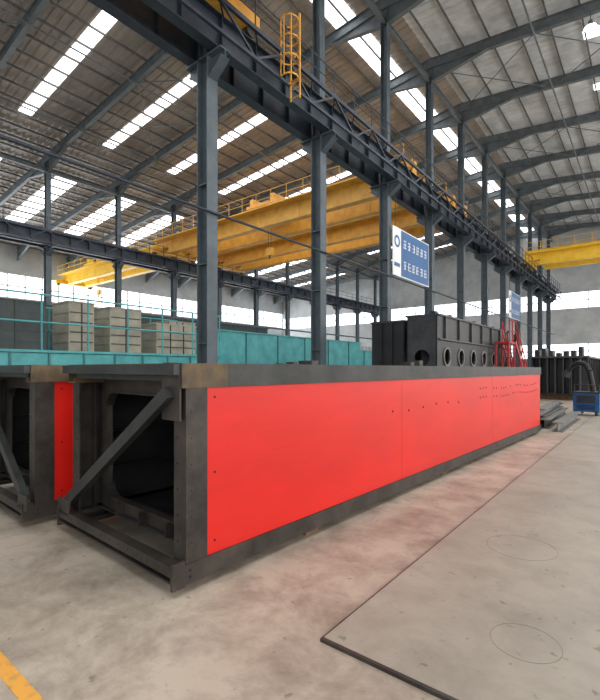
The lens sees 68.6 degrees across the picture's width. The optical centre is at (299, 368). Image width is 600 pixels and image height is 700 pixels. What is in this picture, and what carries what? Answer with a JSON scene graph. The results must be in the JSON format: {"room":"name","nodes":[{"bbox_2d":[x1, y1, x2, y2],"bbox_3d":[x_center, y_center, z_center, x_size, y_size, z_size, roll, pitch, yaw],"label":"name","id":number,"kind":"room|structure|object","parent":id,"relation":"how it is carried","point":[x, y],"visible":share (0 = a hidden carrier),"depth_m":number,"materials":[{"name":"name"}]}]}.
{"room":"factory hall","nodes":[
{"label":"factory hall","id":0,"kind":"room"},
{"bbox_2d":[0,243,282,334],"bbox_3d":[-30.586,-6.855,61.385,0.300,17.110,86.000,0,0,38],"label":"wall","id":1,"kind":"structure","parent":0,"point":[31,264],"depth_m":68.14,"materials":[{"name":"white paint"}]},
{"bbox_2d":[0,273,282,327],"bbox_3d":[-30.602,-10.350,61.397,0.220,2.900,86.100,0,0,38],"label":"window","id":2,"kind":"structure","parent":1,"relation":"in","point":[7,281],"depth_m":66.37,"materials":[{"name":"white glass"}]},
{"bbox_2d":[0,399,594,699],"bbox_3d":[0.053,1.798,37.013,80.000,0.203,88.000,0,0,38],"label":"floor","id":3,"kind":"structure","parent":0,"point":[79,620],"depth_m":3.16,"materials":[{"name":"concrete"}]},
{"bbox_2d":[41,161,54,302],"bbox_3d":[-20.339,-7.485,35.473,1.718,18.370,0.580,0,0,38],"label":"steel column","id":4,"kind":"structure","parent":3,"relation":"on","point":[48,250],"depth_m":35.34,"materials":[{"name":"grey metal"}]},
{"bbox_2d":[0,288,221,364],"bbox_3d":[-9.801,-0.338,14.296,3.260,4.076,16.226,0,0,38],"label":"railing","id":5,"kind":"object","parent":3,"relation":"on","point":[7,356],"visible":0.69,"depth_m":15.01,"materials":[{"name":"metal"}]},
{"bbox_2d":[0,297,46,349],"bbox_3d":[-11.420,-1.430,12.470,1.460,1.640,7.360,0,0,38],"label":"tank","id":6,"kind":"object","parent":5,"relation":"on","point":[13,334],"visible":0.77,"depth_m":14.31,"materials":[{"name":"grey metal"}]},
{"bbox_2d":[51,300,94,351],"bbox_3d":[-8.314,-1.505,16.133,1.360,1.790,0.960,0,0,38],"label":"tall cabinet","id":7,"kind":"object","parent":5,"relation":"on","point":[65,337],"visible":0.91,"depth_m":15.70,"materials":[{"name":"beige paint"}]},
{"bbox_2d":[94,306,141,352],"bbox_3d":[-7.256,-1.480,17.463,1.360,1.740,1.360,0,0,38],"label":"tall cabinet","id":8,"kind":"object","parent":5,"relation":"on","point":[105,339],"visible":0.74,"depth_m":16.98,"materials":[{"name":"beige paint"}]},
{"bbox_2d":[141,323,196,354],"bbox_3d":[-5.793,-1.255,19.303,1.360,1.290,2.060,0,0,38],"label":"cabinet","id":9,"kind":"object","parent":5,"relation":"on","point":[151,342],"visible":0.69,"depth_m":18.66,"materials":[{"name":"beige paint"}]},
{"bbox_2d":[112,185,124,307],"bbox_3d":[-16.604,-7.485,40.169,1.718,18.370,0.580,0,0,38],"label":"steel column","id":10,"kind":"structure","parent":3,"relation":"on","point":[117,265],"depth_m":40.08,"materials":[{"name":"grey metal"}]},
{"bbox_2d":[46,305,268,349],"bbox_3d":[-10.063,-0.780,27.171,1.820,4.960,22.000,0,0,38],"label":"wall","id":11,"kind":"structure","parent":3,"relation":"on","point":[223,326],"depth_m":28.43,"materials":[{"name":"teal paint"}]},
{"bbox_2d":[148,321,195,325],"bbox_3d":[-6.796,-0.375,23.423,1.860,4.150,1.660,0,0,38],"label":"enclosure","id":12,"kind":"object","parent":3,"relation":"on","point":[164,322],"visible":0.04,"depth_m":22.75,"materials":[{"name":"beige paint"}]},
{"bbox_2d":[168,205,180,316],"bbox_3d":[-12.869,-7.485,44.864,1.718,18.370,0.580,0,0,38],"label":"steel column","id":13,"kind":"structure","parent":3,"relation":"on","point":[173,276],"depth_m":44.73,"materials":[{"name":"grey metal"}]},
{"bbox_2d":[185,43,230,362],"bbox_3d":[-2.944,-8.700,13.969,1.718,20.800,0.580,0,0,38],"label":"steel column","id":14,"kind":"structure","parent":3,"relation":"on","point":[206,71],"depth_m":13.94,"materials":[{"name":"grey metal"}]},
{"bbox_2d":[218,268,224,321],"bbox_3d":[-9.134,-7.485,49.560,1.718,18.370,0.580,0,0,38],"label":"steel column","id":15,"kind":"structure","parent":3,"relation":"on","point":[221,284],"depth_m":49.42,"materials":[{"name":"grey metal"}]},
{"bbox_2d":[250,269,261,325],"bbox_3d":[-5.399,-7.485,54.255,1.718,18.370,0.580,0,0,38],"label":"steel column","id":16,"kind":"structure","parent":3,"relation":"on","point":[255,292],"depth_m":54.21,"materials":[{"name":"grey metal"}]},
{"bbox_2d":[196,329,361,364],"bbox_3d":[-0.633,-0.155,28.103,1.820,3.710,14.800,0,0,38],"label":"girder","id":17,"kind":"object","parent":3,"relation":"on","point":[236,347],"visible":0.35,"depth_m":25.75,"materials":[{"name":"metal"}]},
{"bbox_2d":[282,263,292,335],"bbox_3d":[-1.664,-7.485,58.951,1.718,18.370,0.580,0,0,38],"label":"steel column","id":18,"kind":"structure","parent":3,"relation":"on","point":[287,298],"depth_m":58.95,"materials":[{"name":"grey metal"}]},
{"bbox_2d":[302,528,317,534],"bbox_3d":[-0.649,1.665,5.236,2.050,0.069,0.200,0,0,41],"label":"block","id":19,"kind":"object","parent":3,"relation":"on","point":[316,529],"visible":0.14,"depth_m":4.54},
{"bbox_2d":[57,361,540,592],"bbox_3d":[1.940,0.752,8.179,2.150,1.775,11.260,0,0,41],"label":"girder","id":20,"kind":"object","parent":19,"relation":"on","point":[230,464],"visible":1,"depth_m":4.53,"materials":[{"name":"red metal"}]},
{"bbox_2d":[300,0,337,364],"bbox_3d":[0.791,-8.700,18.665,1.718,20.800,0.580,0,0,38],"label":"steel column","id":21,"kind":"structure","parent":3,"relation":"on","point":[320,143],"depth_m":18.65,"materials":[{"name":"grey metal"}]},
{"bbox_2d":[332,267,341,339],"bbox_3d":[5.806,-7.485,68.343,1.718,18.370,0.580,0,0,38],"label":"steel column","id":22,"kind":"structure","parent":3,"relation":"on","point":[336,308],"depth_m":68.31,"materials":[{"name":"grey metal"}]},
{"bbox_2d":[352,269,361,341],"bbox_3d":[9.542,-7.485,73.038,1.718,18.370,0.580,0,0,38],"label":"steel column","id":23,"kind":"structure","parent":3,"relation":"on","point":[357,312],"depth_m":73.02,"materials":[{"name":"grey metal"}]},
{"bbox_2d":[360,350,371,364],"bbox_3d":[2.405,0.020,36.420,1.820,3.360,28.000,0,0,38],"label":"girder","id":24,"kind":"object","parent":3,"relation":"on","point":[365,356],"visible":0.02,"depth_m":39.53,"materials":[{"name":"metal"}]},
{"bbox_2d":[360,346,371,350],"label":"window","id":25,"kind":"structure","parent":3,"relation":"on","point":[367,348],"depth_m":55.47,"materials":[{"name":"white glass"}]},
{"bbox_2d":[371,279,378,321],"bbox_3d":[13.277,-7.485,77.734,1.718,18.370,0.580,0,0,38],"label":"steel column","id":26,"kind":"structure","parent":3,"relation":"on","point":[375,315],"depth_m":77.71,"materials":[{"name":"grey metal"}]},
{"bbox_2d":[369,6,401,321],"bbox_3d":[4.526,-8.700,23.361,1.718,20.800,0.580,0,0,38],"label":"steel column","id":27,"kind":"structure","parent":3,"relation":"on","point":[386,189],"depth_m":23.33,"materials":[{"name":"grey metal"}]},
{"bbox_2d":[370,320,419,365],"bbox_3d":[4.646,-0.085,18.732,1.470,3.570,4.145,0,0,38],"label":"frame","id":28,"kind":"object","parent":3,"relation":"on","point":[389,338],"visible":0.24,"depth_m":17.13,"materials":[{"name":"black paint"}]},
{"bbox_2d":[416,67,443,313],"bbox_3d":[8.261,-8.700,28.056,1.718,20.800,0.580,0,0,38],"label":"steel column","id":29,"kind":"structure","parent":3,"relation":"on","point":[433,218],"depth_m":28.04,"materials":[{"name":"grey metal"}]},
{"bbox_2d":[320,413,599,699],"bbox_3d":[20.454,1.690,23.475,6.012,0.021,57.760,0,0,38],"label":"floor plate","id":30,"kind":"object","parent":3,"relation":"on","point":[429,627],"visible":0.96,"depth_m":3.18,"materials":[{"name":"metal"}]},
{"bbox_2d":[487,535,557,560],"bbox_3d":[2.089,1.679,4.152,0.600,0.001,0.600,0,0,38],"label":"ring","id":31,"kind":"object","parent":30,"relation":"on","point":[498,535],"visible":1,"depth_m":4.04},
{"bbox_2d":[490,623,562,663],"bbox_3d":[1.385,1.679,2.706,0.400,0.001,0.400,0,0,38],"label":"ring","id":32,"kind":"object","parent":30,"relation":"on","point":[505,623],"visible":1,"depth_m":2.65,"materials":[{"name":"grey"}]},
{"bbox_2d":[405,311,514,366],"bbox_3d":[7.933,-0.200,20.383,1.340,3.800,11.280,0,0,38],"label":"steel box structure","id":33,"kind":"object","parent":3,"relation":"on","point":[439,339],"visible":0.56,"depth_m":16.95,"materials":[{"name":"black paint"}]},
{"bbox_2d":[449,111,473,360],"bbox_3d":[11.997,-8.700,32.752,1.718,20.800,0.580,0,0,38],"label":"steel column","id":34,"kind":"structure","parent":3,"relation":"on","point":[461,241],"depth_m":32.74,"materials":[{"name":"grey metal"}]},
{"bbox_2d":[474,143,495,325],"bbox_3d":[15.732,-8.700,37.448,1.718,20.800,0.580,0,0,38],"label":"steel column","id":35,"kind":"structure","parent":3,"relation":"on","point":[485,257],"depth_m":37.42,"materials":[{"name":"grey metal"}]},
{"bbox_2d":[494,178,512,330],"bbox_3d":[19.467,-8.700,42.143,1.718,20.800,0.580,0,0,38],"label":"steel column","id":36,"kind":"structure","parent":3,"relation":"on","point":[503,270],"depth_m":42.12,"materials":[{"name":"grey metal"}]},
{"bbox_2d":[495,319,527,366],"bbox_3d":[10.903,-0.325,22.398,0.680,4.050,4.684,0,0,38],"label":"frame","id":37,"kind":"structure","parent":3,"relation":"on","point":[507,351],"depth_m":21.57,"materials":[{"name":"red paint"}]},
{"bbox_2d":[510,189,526,365],"bbox_3d":[23.202,-8.700,46.839,1.718,20.800,0.580,0,0,38],"label":"steel column","id":38,"kind":"structure","parent":3,"relation":"on","point":[518,279],"depth_m":46.79,"materials":[{"name":"grey metal"}]},
{"bbox_2d":[522,205,537,366],"bbox_3d":[26.937,-8.700,51.535,1.718,20.800,0.580,0,0,38],"label":"steel column","id":39,"kind":"structure","parent":3,"relation":"on","point":[529,288],"depth_m":51.51,"materials":[{"name":"grey metal"}]},
{"bbox_2d":[533,219,547,355],"bbox_3d":[30.672,-8.700,56.230,1.718,20.800,0.580,0,0,38],"label":"steel column","id":40,"kind":"structure","parent":3,"relation":"on","point":[539,294],"depth_m":56.22,"materials":[{"name":"grey metal"}]},
{"bbox_2d":[543,237,555,355],"bbox_3d":[34.407,-8.700,60.926,1.718,20.800,0.580,0,0,38],"label":"steel column","id":41,"kind":"structure","parent":3,"relation":"on","point":[548,300],"depth_m":60.91,"materials":[{"name":"grey metal"}]},
{"bbox_2d":[540,407,567,428],"bbox_3d":[8.438,1.570,14.498,0.260,0.260,4.800,0,0,37],"label":"steel beam","id":42,"kind":"structure","parent":3,"relation":"on","point":[557,414],"depth_m":13.56,"materials":[{"name":"grey metal"}]},
{"bbox_2d":[528,347,599,399],"bbox_3d":[18.510,0.252,29.615,2.900,2.897,14.600,0,0,38],"label":"girder","id":43,"kind":"object","parent":3,"relation":"on","point":[553,385],"visible":0.81,"depth_m":24.31,"materials":[{"name":"black metal"}]},
{"bbox_2d":[552,411,580,431],"bbox_3d":[8.185,1.570,13.423,0.260,0.260,4.000,0,0,38],"label":"steel beam","id":44,"kind":"structure","parent":3,"relation":"on","point":[565,422],"depth_m":12.91,"materials":[{"name":"grey metal"}]},
{"bbox_2d":[561,360,599,415],"bbox_3d":[10.486,0.679,16.453,0.850,2.002,1.502,0,0,-40],"label":"fume extractor","id":45,"kind":"object","parent":3,"relation":"on","point":[583,401],"visible":0.93,"depth_m":16.12,"materials":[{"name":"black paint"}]},
{"bbox_3d":[8.647,1.550,15.482,0.300,0.300,7.000,0,0,37],"label":"steel beam","id":46,"kind":"structure","parent":3,"relation":"on","visible":0},
{"bbox_2d":[540,400,562,416],"bbox_3d":[8.410,1.290,14.775,0.300,0.220,4.400,0,0,37],"label":"steel beam","id":47,"kind":"structure","parent":46,"relation":"on","point":[546,409],"depth_m":14.35,"materials":[{"name":"grey metal"}]},
{"bbox_3d":[-2.672,1.665,6.692,2.050,0.069,0.200,0,0,41],"label":"block","id":48,"kind":"object","parent":3,"relation":"on","visible":0},
{"bbox_2d":[0,362,297,522],"bbox_3d":[-0.045,0.752,9.602,2.250,1.775,11.260,0,0,41],"label":"girder","id":49,"kind":"object","parent":48,"relation":"on","point":[36,401],"visible":0.24,"depth_m":4.98,"materials":[{"name":"metal"}]},
{"bbox_3d":[-14.149,-8.700,-0.118,1.718,20.800,0.580,0,0,39],"label":"steel column","id":50,"kind":"structure","parent":3,"relation":"on","visible":0},
{"bbox_2d":[0,134,554,334],"bbox_3d":[9.679,-4.900,29.357,0.090,0.090,85.800,0,0,38],"label":"pipe","id":51,"kind":"object","parent":50,"relation":"attached to","point":[4,137],"visible":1,"depth_m":12.91,"materials":[{"name":"grey metal"}]},
{"bbox_2d":[88,0,561,299],"bbox_3d":[9.621,-10.846,29.389,1.930,2.052,85.822,0,0,38],"label":"girder","id":52,"kind":"object","parent":50,"relation":"on","point":[251,74],"visible":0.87,"depth_m":16.84,"materials":[{"name":"grey metal"}]},
{"bbox_2d":[206,0,261,38],"bbox_3d":[7.006,-11.475,5.033,26.100,4.850,4.800,0,0,38],"label":"crane","id":53,"kind":"object","parent":52,"relation":"on","point":[238,4],"visible":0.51,"depth_m":14.22,"materials":[{"name":"metal"}]},
{"bbox_2d":[150,143,424,262],"bbox_3d":[-2.490,-11.475,36.225,26.400,4.850,5.200,0,0,38],"label":"crane","id":54,"kind":"object","parent":52,"relation":"on","point":[351,199],"visible":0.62,"depth_m":34.36,"materials":[{"name":"metal"}]},
{"bbox_2d":[280,12,300,102],"bbox_3d":[-0.345,-10.750,14.988,0.629,2.900,0.660,0,0,38],"label":"ladder","id":55,"kind":"object","parent":52,"relation":"attached to","point":[290,27],"visible":1,"depth_m":15.06,"materials":[{"name":"yellow metal"}]},
{"bbox_2d":[392,193,428,286],"bbox_3d":[6.386,-7.400,25.076,0.056,4.800,4.800,0,0,38],"label":"hanging sign","id":56,"kind":"object","parent":52,"relation":"hanging from","point":[410,255],"visible":0.98,"depth_m":24.76,"materials":[{"name":"metal"}]},
{"bbox_2d":[509,272,519,320],"bbox_3d":[21.513,-7.400,44.093,0.056,4.800,4.600,0,0,38],"label":"hanging sign","id":57,"kind":"object","parent":52,"relation":"hanging from","point":[514,299],"visible":1,"depth_m":43.94,"materials":[{"name":"metal"}]},
{"bbox_2d":[524,231,599,272],"bbox_3d":[35.642,-11.475,41.033,26.100,4.850,5.200,0,0,38],"label":"crane","id":58,"kind":"object","parent":52,"relation":"on","point":[585,253],"visible":0.8,"depth_m":45.90,"materials":[{"name":"metal"}]},
{"bbox_2d":[0,0,599,295],"bbox_3d":[0.037,-17.730,36.994,78.000,4.640,85.950,0,0,38],"label":"ceiling","id":59,"kind":"structure","parent":0,"point":[497,18],"depth_m":31.44,"materials":[{"name":"silver metal"}]},
{"bbox_2d":[0,0,49,70],"bbox_3d":[-12.335,-16.647,21.440,78.054,6.103,0.260,0,0,39],"label":"rafter","id":60,"kind":"object","parent":59,"relation":"attached to","point":[36,8],"depth_m":23.41,"materials":[{"name":"grey metal"}]},
{"bbox_2d":[0,48,169,204],"bbox_3d":[-8.600,-16.647,26.135,78.054,6.103,0.260,0,0,39],"label":"rafter","id":61,"kind":"object","parent":59,"relation":"attached to","point":[160,55],"depth_m":30.95,"materials":[{"name":"grey metal"}]},
{"bbox_2d":[17,0,424,260],"bbox_3d":[-4.865,-16.647,30.831,78.054,6.103,0.260,0,0,39],"label":"rafter","id":62,"kind":"object","parent":59,"relation":"attached to","point":[364,23],"depth_m":27.02,"materials":[{"name":"grey metal"}]},
{"bbox_2d":[0,0,599,286],"bbox_3d":[-1.121,-17.674,37.947,71.000,4.229,85.800,0,0,38],"label":"skylight","id":63,"kind":"object","parent":59,"relation":"attached to","point":[103,21],"visible":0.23,"depth_m":33.03,"materials":[{"name":"white"}]},
{"bbox_2d":[0,0,599,295],"bbox_3d":[-0.051,-17.580,37.096,76.585,4.632,86.000,0,0,38],"label":"roof purlins","id":64,"kind":"structure","parent":59,"relation":"attached to","point":[7,1],"depth_m":33.98,"materials":[{"name":"grey metal"}]},
{"bbox_2d":[66,0,599,268],"bbox_3d":[-1.130,-16.647,35.527,78.054,6.103,0.260,0,0,39],"label":"rafter","id":65,"kind":"object","parent":59,"relation":"attached to","point":[442,65],"depth_m":27.86,"materials":[{"name":"grey metal"}]},
{"bbox_2d":[146,111,599,282],"bbox_3d":[6.340,-16.647,44.918,78.054,6.103,0.260,0,0,39],"label":"rafter","id":66,"kind":"object","parent":59,"relation":"attached to","point":[495,142],"depth_m":36.37,"materials":[{"name":"grey metal"}]},
{"bbox_2d":[157,64,599,243],"bbox_3d":[2.605,-16.647,40.222,78.054,6.103,0.260,0,0,39],"label":"rafter","id":67,"kind":"object","parent":59,"relation":"attached to","point":[478,107],"depth_m":32.18,"materials":[{"name":"grey metal"}]},
{"bbox_2d":[178,145,599,287],"bbox_3d":[10.075,-16.647,49.613,78.054,6.103,0.260,0,0,39],"label":"rafter","id":68,"kind":"object","parent":59,"relation":"attached to","point":[521,165],"depth_m":41.40,"materials":[{"name":"grey metal"}]},
{"bbox_2d":[231,191,599,296],"bbox_3d":[17.546,-16.647,59.005,78.054,6.103,0.260,0,0,39],"label":"rafter","id":69,"kind":"object","parent":59,"relation":"attached to","point":[548,202],"depth_m":52.84,"materials":[{"name":"grey metal"}]},
{"bbox_2d":[239,171,599,274],"bbox_3d":[13.811,-16.647,54.309,78.054,6.103,0.260,0,0,39],"label":"rafter","id":70,"kind":"object","parent":59,"relation":"attached to","point":[526,188],"depth_m":46.08,"materials":[{"name":"grey metal"}]},
{"bbox_2d":[259,208,599,297],"bbox_3d":[21.281,-16.647,63.700,78.054,6.103,0.260,0,0,39],"label":"rafter","id":71,"kind":"object","parent":59,"relation":"attached to","point":[549,218],"depth_m":57.48,"materials":[{"name":"grey metal"}]},
{"bbox_2d":[274,221,599,303],"bbox_3d":[25.016,-16.647,68.396,78.054,6.103,0.260,0,0,39],"label":"rafter","id":72,"kind":"object","parent":59,"relation":"attached to","point":[566,228],"depth_m":62.61,"materials":[{"name":"grey metal"}]},
{"bbox_2d":[0,0,599,280],"bbox_3d":[6.294,-17.473,32.049,46.150,3.306,86.000,0,0,38],"label":"roof bracing","id":73,"kind":"structure","parent":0,"point":[371,4],"depth_m":32.25,"materials":[{"name":"grey metal"}]},
{"bbox_2d":[583,14,597,31],"bbox_3d":[14.992,-17.966,22.703,0.680,0.720,0.680,0,0,38],"label":"lamp","id":74,"kind":"object","parent":73,"relation":"hanging from","point":[591,25],"visible":1,"depth_m":22.67,"materials":[{"name":"metal"}]},
{"bbox_2d":[283,227,599,366],"bbox_3d":[26.915,-9.150,70.783,78.000,21.700,0.300,0,0,38],"label":"wall","id":75,"kind":"structure","parent":0,"point":[572,325],"depth_m":68.16,"materials":[{"name":"grey paint"}]},
{"bbox_2d":[283,290,599,328],"bbox_3d":[26.902,-9.600,70.767,78.100,2.200,0.220,0,0,38],"label":"window","id":76,"kind":"structure","parent":75,"relation":"in","point":[588,298],"depth_m":70.72,"materials":[{"name":"white glass"}]},
{"bbox_2d":[511,343,599,358],"bbox_3d":[26.902,-2.500,70.767,78.100,2.000,0.220,0,0,38],"label":"window","id":77,"kind":"structure","parent":75,"relation":"in","point":[593,349],"depth_m":61.71,"materials":[{"name":"white glass"}]},
{"bbox_3d":[-35.279,-7.485,16.690,1.718,18.370,0.580,0,0,39],"label":"steel column","id":78,"kind":"structure","parent":0,"visible":0},
{"bbox_2d":[0,205,378,313],"bbox_3d":[-11.509,-10.846,46.196,1.930,2.052,85.822,0,0,38],"label":"girder","id":79,"kind":"object","parent":78,"relation":"on","point":[10,231],"visible":0.78,"depth_m":41.09,"materials":[{"name":"grey metal"}]},
{"bbox_2d":[55,234,189,296],"bbox_3d":[-21.714,-11.475,52.539,22.800,4.850,4.800,0,0,38],"label":"crane","id":80,"kind":"object","parent":79,"relation":"on","point":[94,272],"visible":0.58,"depth_m":54.20,"materials":[{"name":"metal"}]},
{"bbox_2d":[218,182,466,273],"bbox_3d":[1.867,-11.475,41.704,26.400,4.850,5.200,0,0,38],"label":"crane","id":81,"kind":"object","parent":79,"relation":"on","point":[361,233],"visible":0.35,"depth_m":40.81,"materials":[{"name":"metal"}]},
{"bbox_2d":[46,303,371,339],"bbox_3d":[-11.436,-5.200,46.152,0.120,0.200,85.800,0,0,38],"label":"tie beam","id":82,"kind":"structure","parent":78,"relation":"attached to","point":[47,303],"depth_m":53.34,"materials":[{"name":"grey metal"}]}
]}

